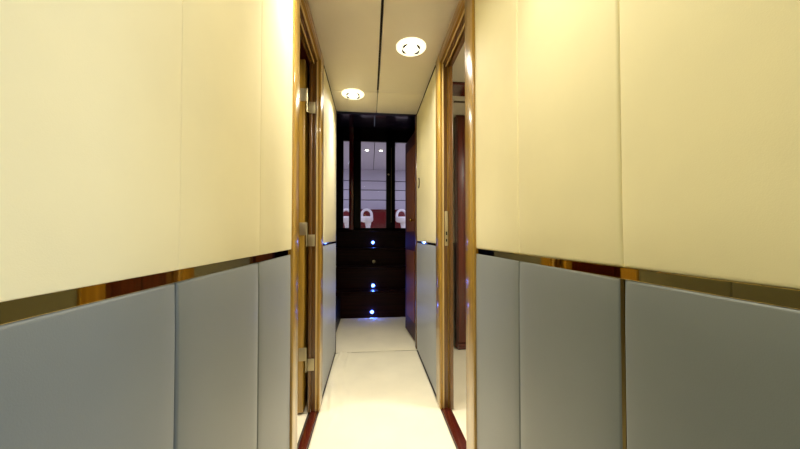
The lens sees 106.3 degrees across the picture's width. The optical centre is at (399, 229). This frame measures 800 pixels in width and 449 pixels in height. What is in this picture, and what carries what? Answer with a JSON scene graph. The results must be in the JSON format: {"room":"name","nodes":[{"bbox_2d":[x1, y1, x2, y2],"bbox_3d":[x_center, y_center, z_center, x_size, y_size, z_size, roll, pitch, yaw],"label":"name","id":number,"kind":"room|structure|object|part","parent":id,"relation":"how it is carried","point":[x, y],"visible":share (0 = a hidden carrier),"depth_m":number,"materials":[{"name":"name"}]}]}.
{"room":"ship interior","nodes":[
{"label":"ship interior","id":0,"kind":"room"},
{"bbox_2d":[300,37,309,71],"bbox_3d":[-1.043,-1.027,1.428,1.105,0.040,2.130,0,-1,-6],"label":"ceiling","id":1,"kind":"structure","parent":0,"point":[303,55],"depth_m":1.72,"materials":[{"name":"red wood"}]},
{"bbox_2d":[335,111,336,353],"bbox_3d":[-0.738,-0.224,3.364,0.239,2.532,1.769,0,-1,-6],"label":"wall","id":2,"kind":"structure","parent":0,"point":[336,111],"depth_m":2.52,"materials":[{"name":"beige paint"}]},
{"bbox_2d":[337,111,417,116],"bbox_3d":[-0.204,-1.285,2.572,1.300,0.600,0.050,0,-1,-6],"label":"trim","id":3,"kind":"structure","parent":2,"relation":"attached to","point":[338,112],"depth_m":2.58,"materials":[{"name":"black wood"}]},
{"bbox_2d":[324,0,435,110],"bbox_3d":[0.006,-1.065,0.539,0.715,0.038,4.030,0,-1,-6],"label":"trim","id":4,"kind":"structure","parent":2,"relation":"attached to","point":[382,1],"depth_m":1.79,"materials":[{"name":"black"}]},
{"bbox_2d":[337,114,414,129],"bbox_3d":[-0.250,-1.465,3.436,1.140,0.047,1.670,0,-1,-6],"label":"ceiling","id":5,"kind":"structure","parent":0,"point":[343,120],"depth_m":4.02,"materials":[{"name":"grey"}]},
{"bbox_2d":[297,317,456,448],"bbox_3d":[-0.085,1.028,1.329,3.500,0.048,5.900,0,-1,-6],"label":"floor","id":6,"kind":"structure","parent":0,"point":[300,437],"depth_m":1.83,"materials":[{"name":"brown"}]},
{"bbox_2d":[297,400,307,442],"bbox_3d":[-1.034,1.000,1.390,1.103,0.012,2.110,0,-1,-6],"label":"carpet","id":7,"kind":"object","parent":6,"relation":"on","point":[301,417],"visible":0.04,"depth_m":1.58,"materials":[{"name":"beige carpet"}]},
{"bbox_2d":[336,296,339,329],"bbox_3d":[-0.713,0.899,3.008,0.141,0.271,0.898,0,-1,-6],"label":"plinth","id":8,"kind":"object","parent":6,"relation":"on","point":[337,297],"visible":0.22,"depth_m":3.25,"materials":[{"name":"black wood"}]},
{"bbox_2d":[336,230,404,318],"bbox_3d":[-0.300,0.529,3.895,1.130,1.044,0.710,0,-1,-6],"label":"staircase","id":9,"kind":"structure","parent":6,"relation":"on","point":[356,272],"depth_m":3.76,"materials":[{"name":"brown wood"}]},
{"bbox_2d":[349,127,353,229],"bbox_3d":[-0.679,-0.707,4.188,0.064,1.438,0.050,0,-1,-6],"label":"post","id":10,"kind":"object","parent":9,"relation":"on","point":[351,129],"visible":0.94,"depth_m":4.16,"materials":[{"name":"brown paint"}]},
{"bbox_2d":[336,317,417,352],"bbox_3d":[-0.251,1.028,3.015,0.775,0.012,1.021,0,-1,-6],"label":"carpet","id":11,"kind":"object","parent":6,"relation":"on","point":[353,335],"visible":0.88,"depth_m":2.88,"materials":[{"name":"beige carpet"}]},
{"bbox_2d":[308,350,455,448],"bbox_3d":[0.006,0.975,0.501,0.673,0.025,4.014,0,-1,-6],"label":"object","id":12,"kind":"structure","parent":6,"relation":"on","point":[384,399],"depth_m":1.67,"materials":[{"name":"beige carpet"}]},
{"bbox_2d":[452,347,465,438],"bbox_3d":[0.866,1.004,1.580,1.138,0.012,2.110,0,-1,-6],"label":"carpet","id":13,"kind":"object","parent":6,"relation":"on","point":[459,411],"visible":0.05,"depth_m":1.89,"materials":[{"name":"beige carpet"}]},
{"bbox_2d":[454,115,465,349],"bbox_3d":[0.907,0.017,2.618,0.853,1.998,0.109,0,-1,-6],"label":"wardrobe","id":14,"kind":"object","parent":13,"relation":"on","point":[459,120],"visible":0.14,"depth_m":2.55,"materials":[{"name":"red wood"}]},
{"bbox_2d":[308,0,458,113],"bbox_3d":[0.006,-1.039,0.538,0.675,0.030,4.030,0,-1,-6],"label":"ceiling","id":15,"kind":"structure","parent":0,"point":[348,31],"depth_m":1.65,"materials":[{"name":"painted panel"}]},
{"bbox_2d":[342,89,363,99],"bbox_3d":[-0.345,-0.981,2.201,0.164,0.022,0.164,0,-1,-6],"label":"recessed light","id":16,"kind":"object","parent":15,"relation":"in","point":[354,94],"visible":1,"depth_m":2.18,"materials":[{"name":"white"}]},
{"bbox_3d":[-0.345,-0.977,2.201,0.062,0.012,0.062,0,-1,-6],"label":"bulb","id":17,"kind":"part","parent":16,"relation":"part of","materials":[{"name":"white glass"}]},
{"bbox_2d":[396,37,425,56],"bbox_3d":[0.061,-0.992,1.651,0.164,0.022,0.164,0,-1,-6],"label":"recessed light","id":18,"kind":"object","parent":15,"relation":"in","point":[410,46],"visible":1,"depth_m":1.63,"materials":[{"name":"white"}]},
{"bbox_3d":[0.061,-0.987,1.650,0.062,0.012,0.062,0,-1,-6],"label":"bulb","id":19,"kind":"part","parent":18,"relation":"part of","materials":[{"name":"white glass"}]},
{"bbox_2d":[453,118,454,346],"bbox_3d":[0.895,0.003,1.602,1.180,2.012,2.210,0,-1,-6],"label":"wall","id":20,"kind":"structure","parent":0,"point":[453,118],"depth_m":2.64,"materials":[{"name":"beige"}]},
{"bbox_2d":[453,243,454,345],"bbox_3d":[0.341,0.564,2.600,0.272,0.896,0.011,0,-1,-6],"label":"wall panel","id":21,"kind":"object","parent":20,"relation":"attached to","point":[453,243],"visible":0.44,"depth_m":2.61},
{"bbox_2d":[453,42,464,117],"bbox_3d":[0.875,-1.023,1.620,1.140,0.040,2.130,0,-1,-6],"label":"ceiling","id":22,"kind":"structure","parent":0,"point":[459,64],"depth_m":1.95,"materials":[{"name":"beige paint"}]},
{"bbox_2d":[453,82,464,95],"bbox_3d":[0.817,-0.984,2.151,1.110,0.018,0.170,0,-1,-6],"label":"ceiling beam","id":23,"kind":"structure","parent":22,"relation":"attached to","point":[458,87],"depth_m":2.09,"materials":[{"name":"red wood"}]},
{"bbox_2d":[453,99,464,102],"bbox_3d":[0.688,-0.985,2.338,0.570,0.008,0.047,0,-1,-6],"label":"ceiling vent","id":24,"kind":"object","parent":22,"relation":"in","point":[454,100],"visible":0.22,"depth_m":2.31,"materials":[{"name":"beige"}]},
{"bbox_3d":[-0.362,-0.019,0.482,0.065,2.012,4.030,0,-1,-6],"label":"wall","id":25,"kind":"structure","parent":0,"visible":0},
{"bbox_2d":[0,283,174,448],"bbox_3d":[-0.317,0.520,0.270,0.016,0.890,0.324,0,-1,-6],"label":"wall panel","id":26,"kind":"object","parent":25,"relation":"attached to","point":[99,374],"visible":1,"depth_m":0.31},
{"bbox_2d":[0,0,181,301],"bbox_3d":[-0.318,-0.484,0.290,0.016,1.082,0.327,0,-1,-6],"label":"wall panel","id":27,"kind":"object","parent":25,"relation":"attached to","point":[90,90],"visible":1,"depth_m":0.30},
{"bbox_2d":[0,249,290,324],"bbox_3d":[-0.269,0.056,-0.219,0.013,0.018,2.600,0,-1,-6],"label":"strip","id":28,"kind":"object","parent":25,"relation":"attached to","point":[28,307],"visible":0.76,"depth_m":0.32,"materials":[{"name":"brown metal"}]},
{"bbox_2d":[173,263,257,448],"bbox_3d":[-0.350,0.526,0.596,0.016,0.890,0.323,0,-1,-6],"label":"wall panel","id":29,"kind":"object","parent":25,"relation":"attached to","point":[216,354],"visible":0.96,"depth_m":0.56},
{"bbox_2d":[178,0,261,269],"bbox_3d":[-0.350,-0.478,0.615,0.016,1.082,0.326,0,-1,-6],"label":"wall panel","id":30,"kind":"object","parent":25,"relation":"attached to","point":[220,135],"visible":0.98,"depth_m":0.56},
{"bbox_2d":[257,255,290,448],"bbox_3d":[-0.382,0.532,0.913,0.016,0.890,0.310,0,-1,-6],"label":"wall panel","id":31,"kind":"object","parent":25,"relation":"attached to","point":[274,275],"visible":0.88,"depth_m":0.88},
{"bbox_2d":[260,0,292,254],"bbox_3d":[-0.382,-0.472,0.932,0.016,1.082,0.312,0,-1,-6],"label":"wall panel","id":32,"kind":"object","parent":25,"relation":"attached to","point":[277,15],"visible":0.96,"depth_m":0.90,"materials":[{"name":"beige leather"}]},
{"bbox_2d":[289,0,323,448],"bbox_3d":[-0.496,0.003,1.595,0.123,2.010,1.048,0,-1,-6],"label":"door","id":33,"kind":"structure","parent":25,"relation":"in","point":[306,256],"depth_m":1.64,"materials":[{"name":"brown wood"}]},
{"bbox_3d":[-0.415,-0.012,1.116,0.059,1.999,0.078,0,-1,-6],"label":"casing","id":34,"kind":"part","parent":33,"relation":"part of","materials":[{"name":"brown wood"}]},
{"bbox_3d":[-0.523,0.704,1.611,0.041,0.130,0.006,0,-1,-6],"label":"hinge plate","id":35,"kind":"part","parent":33,"relation":"part of","materials":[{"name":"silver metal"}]},
{"bbox_3d":[-0.523,0.028,1.624,0.041,0.130,0.006,0,-1,-6],"label":"hinge plate","id":36,"kind":"part","parent":33,"relation":"part of","materials":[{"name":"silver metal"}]},
{"bbox_3d":[-0.523,-0.706,1.638,0.041,0.130,0.006,0,-1,-6],"label":"hinge plate","id":37,"kind":"part","parent":33,"relation":"part of","materials":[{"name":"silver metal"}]},
{"bbox_3d":[-0.486,0.738,1.632,0.036,0.064,0.004,0,-1,-6],"label":"hinge plate","id":38,"kind":"part","parent":33,"relation":"part of","materials":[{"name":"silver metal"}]},
{"bbox_3d":[-0.425,-0.978,1.429,0.019,0.056,0.512,0,-1,-6],"label":"head casing","id":39,"kind":"part","parent":33,"relation":"part of","materials":[{"name":"brown wood"}]},
{"bbox_3d":[-0.486,0.062,1.645,0.036,0.064,0.004,0,-1,-6],"label":"hinge plate","id":40,"kind":"part","parent":33,"relation":"part of","materials":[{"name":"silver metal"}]},
{"bbox_3d":[-0.486,-0.672,1.659,0.036,0.064,0.004,0,-1,-6],"label":"hinge plate","id":41,"kind":"part","parent":33,"relation":"part of","materials":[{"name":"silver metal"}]},
{"bbox_3d":[-0.475,-0.001,1.708,0.059,1.999,0.100,0,-1,-6],"label":"casing","id":42,"kind":"part","parent":33,"relation":"part of","materials":[{"name":"brown wood"}]},
{"bbox_2d":[322,243,335,394],"bbox_3d":[-0.502,0.553,2.113,0.016,0.894,0.732,0,-1,-6],"label":"wall panel","id":43,"kind":"object","parent":25,"relation":"attached to","point":[329,251],"visible":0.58,"depth_m":2.04,"materials":[{"name":"grey leather"}]},
{"bbox_2d":[323,69,335,242],"bbox_3d":[-0.502,-0.448,2.133,0.016,1.084,0.732,0,-1,-6],"label":"wall panel","id":44,"kind":"object","parent":25,"relation":"attached to","point":[329,164],"visible":0.66,"depth_m":2.08,"materials":[{"name":"beige leather"}]},
{"bbox_3d":[0.374,-0.017,0.555,0.065,2.012,4.030,0,-1,-6],"label":"wall","id":45,"kind":"structure","parent":0,"visible":0},
{"bbox_2d":[405,115,416,348],"bbox_3d":[0.100,0.021,2.817,0.082,1.998,0.534,0,-1,-12],"label":"door","id":46,"kind":"structure","parent":45,"relation":"in","point":[411,145],"depth_m":2.80,"materials":[{"name":"brown wood"}]},
{"bbox_3d":[0.099,0.041,2.846,0.006,1.600,0.317,0,-1,-11],"label":"raised panel","id":47,"kind":"part","parent":46,"relation":"part of","materials":[{"name":"brown wood"}]},
{"bbox_3d":[0.160,0.017,2.582,0.057,1.998,0.044,0,-1,-6],"label":"casing","id":48,"kind":"part","parent":46,"relation":"part of","materials":[{"name":"brown wood"}]},
{"bbox_2d":[417,67,435,242],"bbox_3d":[0.188,-0.447,2.177,0.016,1.084,0.781,0,-1,-6],"label":"wall panel","id":49,"kind":"object","parent":45,"relation":"attached to","point":[426,115],"visible":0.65,"depth_m":2.08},
{"bbox_2d":[417,243,435,392],"bbox_3d":[0.188,0.554,2.158,0.016,0.894,0.781,0,-1,-6],"label":"wall panel","id":50,"kind":"object","parent":45,"relation":"attached to","point":[426,254],"visible":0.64,"depth_m":2.07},
{"bbox_2d":[417,241,435,245],"bbox_3d":[0.190,0.102,2.167,0.013,0.018,0.780,0,-1,-6],"label":"strip","id":51,"kind":"object","parent":45,"relation":"attached to","point":[427,243],"visible":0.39,"depth_m":2.09,"materials":[{"name":"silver metal"}]},
{"bbox_2d":[436,0,476,448],"bbox_3d":[0.282,0.000,1.459,0.076,2.010,0.647,0,-1,-6],"label":"door frame","id":52,"kind":"structure","parent":45,"relation":"in","point":[461,29],"depth_m":1.66,"materials":[{"name":"brown wood"}]},
{"bbox_3d":[0.253,0.000,1.733,0.072,1.999,0.096,0,-1,-6],"label":"casing","id":53,"kind":"part","parent":52,"relation":"part of","materials":[{"name":"brown wood"}]},
{"bbox_3d":[0.261,-0.004,1.687,0.019,0.195,0.004,0,-1,-6],"label":"strike plate","id":54,"kind":"part","parent":52,"relation":"part of","materials":[{"name":"gold metal"}]},
{"bbox_3d":[0.254,-0.977,1.476,0.019,0.056,0.462,0,-1,-6],"label":"head casing","id":55,"kind":"part","parent":52,"relation":"part of","materials":[{"name":"brown wood"}]},
{"bbox_3d":[0.308,-0.011,1.184,0.072,1.999,0.095,0,-1,-6],"label":"casing","id":56,"kind":"part","parent":52,"relation":"part of","materials":[{"name":"brown wood"}]},
{"bbox_2d":[475,0,519,253],"bbox_3d":[0.308,-0.471,0.980,0.016,1.082,0.330,0,-1,-6],"label":"wall panel","id":57,"kind":"object","parent":45,"relation":"attached to","point":[496,21],"visible":0.97,"depth_m":0.94,"materials":[{"name":"beige leather"}]},
{"bbox_2d":[476,254,520,448],"bbox_3d":[0.308,0.533,0.960,0.016,0.890,0.328,0,-1,-6],"label":"wall panel","id":58,"kind":"object","parent":45,"relation":"attached to","point":[497,278],"visible":0.92,"depth_m":0.93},
{"bbox_2d":[518,0,623,266],"bbox_3d":[0.341,-0.477,0.651,0.016,1.082,0.330,0,-1,-6],"label":"wall panel","id":59,"kind":"object","parent":45,"relation":"attached to","point":[570,150],"visible":1,"depth_m":0.60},
{"bbox_2d":[520,261,622,448],"bbox_3d":[0.341,0.527,0.633,0.016,0.890,0.326,0,-1,-6],"label":"wall panel","id":60,"kind":"object","parent":45,"relation":"attached to","point":[571,371],"visible":0.99,"depth_m":0.60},
{"bbox_2d":[620,278,626,448],"bbox_3d":[0.359,0.522,0.468,0.013,0.886,0.007,0,-1,-6],"label":"inlay","id":61,"kind":"object","parent":45,"relation":"attached to","point":[622,281],"visible":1,"depth_m":0.47,"materials":[{"name":"brown"}]},
{"bbox_2d":[476,249,799,309],"bbox_3d":[0.349,0.071,0.573,0.013,0.018,1.123,0,-1,-6],"label":"strip","id":62,"kind":"object","parent":45,"relation":"attached to","point":[778,296],"visible":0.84,"depth_m":0.38,"materials":[{"name":"brown metal"}]},
{"bbox_2d":[619,0,799,289],"bbox_3d":[0.374,-0.484,0.323,0.016,1.082,0.330,0,-1,-6],"label":"wall panel","id":63,"kind":"object","parent":45,"relation":"attached to","point":[710,89],"visible":1,"depth_m":0.35,"materials":[{"name":"beige leather"}]},
{"bbox_2d":[625,279,799,448],"bbox_3d":[0.374,0.521,0.302,0.016,0.890,0.325,0,-1,-6],"label":"wall panel","id":64,"kind":"object","parent":45,"relation":"attached to","point":[704,370],"visible":1,"depth_m":0.35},
{"bbox_3d":[-0.462,-0.676,5.636,4.680,1.500,2.720,0,-1,-6],"label":"wall","id":65,"kind":"structure","parent":0,"visible":0},
{"bbox_2d":[336,126,414,229],"bbox_3d":[-0.336,-0.729,4.277,1.220,1.486,0.080,0,-1,-6],"label":"door","id":66,"kind":"structure","parent":65,"relation":"in","point":[379,154],"depth_m":4.28,"materials":[{"name":"black wood"}]},
{"bbox_3d":[-0.751,-0.635,4.250,0.100,1.245,0.005,0,-1,-6],"label":"pane","id":67,"kind":"part","parent":66,"relation":"part of","materials":[{"name":"clear glass"}]},
{"bbox_3d":[-0.378,-0.634,4.287,0.359,1.245,0.005,0,-1,-6],"label":"pane","id":68,"kind":"part","parent":66,"relation":"part of","materials":[{"name":"clear glass"}]},
{"bbox_3d":[0.019,-0.634,4.327,0.185,1.245,0.005,0,-1,-6],"label":"pane","id":69,"kind":"part","parent":66,"relation":"part of","materials":[{"name":"clear glass"}]}
]}

